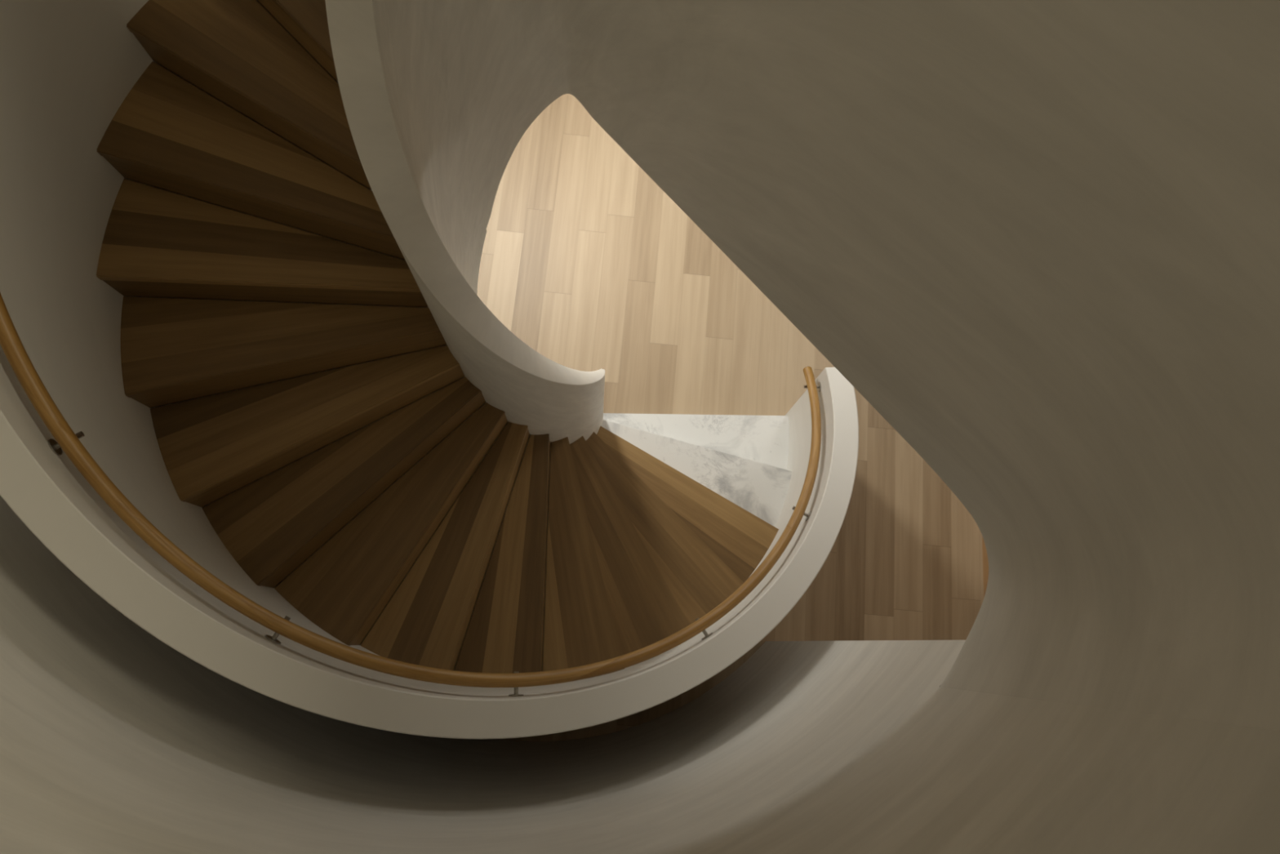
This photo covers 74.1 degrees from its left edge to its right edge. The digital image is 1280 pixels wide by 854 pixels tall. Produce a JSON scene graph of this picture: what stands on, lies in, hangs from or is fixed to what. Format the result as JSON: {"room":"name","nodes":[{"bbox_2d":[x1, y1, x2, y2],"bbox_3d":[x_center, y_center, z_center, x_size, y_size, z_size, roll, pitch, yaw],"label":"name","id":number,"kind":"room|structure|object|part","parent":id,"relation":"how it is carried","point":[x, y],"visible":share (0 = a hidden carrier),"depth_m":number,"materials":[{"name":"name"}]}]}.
{"room":"spiral staircase","nodes":[
{"label":"spiral staircase","id":0,"kind":"room"},
{"bbox_2d":[0,495,1279,853],"bbox_3d":[-0.897,-0.402,3.002,2.878,4.430,3.840,-15,77,-7],"label":"wall","id":1,"kind":"structure","parent":0,"point":[113,740],"depth_m":2.27,"materials":[{"name":"paint"}]},
{"bbox_2d":[476,93,983,741],"bbox_3d":[0.226,-0.283,5.384,9.400,0.120,9.600,1,76,-3],"label":"floor","id":2,"kind":"structure","parent":0,"point":[585,259],"depth_m":5.38,"materials":[{"name":"brown wood"}]},
{"bbox_2d":[0,0,858,738],"bbox_3d":[-0.545,-0.439,3.043,2.852,4.405,3.130,-37,81,-11],"label":"spiral staircase","id":3,"kind":"structure","parent":2,"relation":"on","point":[242,242],"depth_m":3.01,"materials":[{"name":"white paint"}]},
{"bbox_2d":[0,292,821,696],"bbox_3d":[-0.527,-0.501,2.715,2.518,3.329,2.826,-42,82,-12],"label":"handrail","id":4,"kind":"object","parent":3,"relation":"attached to","point":[11,343],"visible":0.98,"depth_m":2.64,"materials":[{"name":"brown wood"}]},
{"bbox_3d":[-1.715,-0.618,2.219,0.168,0.618,1.231,-6,76,-5],"label":"rail","id":5,"kind":"part","parent":4,"relation":"part of","materials":[{"name":"brown wood"}]},
{"bbox_3d":[-1.427,0.268,2.452,0.092,0.490,1.003,-41,81,-12],"label":"rail","id":6,"kind":"part","parent":4,"relation":"part of","materials":[{"name":"brown wood"}]},
{"bbox_3d":[-0.670,0.753,2.822,1.219,0.623,0.191,11,75,0],"label":"rail","id":7,"kind":"part","parent":4,"relation":"part of","materials":[{"name":"brown wood"}]},
{"bbox_3d":[0.235,0.735,3.385,1.154,0.585,0.147,-33,80,-10],"label":"rail","id":8,"kind":"part","parent":4,"relation":"part of","materials":[{"name":"brown wood"}]},
{"bbox_3d":[0.810,0.093,4.096,0.126,0.499,0.965,15,75,1],"label":"rail","id":9,"kind":"part","parent":4,"relation":"part of","materials":[{"name":"brown wood"}]},
{"bbox_3d":[-0.488,-0.397,3.278,0.658,3.936,0.498,26,76,4],"label":"balustrade","id":10,"kind":"part","parent":3,"relation":"part of","materials":[{"name":"paint"}]},
{"bbox_2d":[426,0,1279,730],"bbox_3d":[0.328,-0.365,1.912,0.489,2.209,2.226,-39,81,-11],"label":"wall","id":11,"kind":"structure","parent":0,"point":[1040,239],"depth_m":1.52,"materials":[{"name":"paint"}]},
{"bbox_2d":[982,536,988,597],"bbox_3d":[2.172,0.536,3.748,0.040,2.850,1.290,5,76,-2],"label":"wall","id":12,"kind":"structure","parent":0,"point":[985,562],"depth_m":5.10,"materials":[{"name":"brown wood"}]}
]}

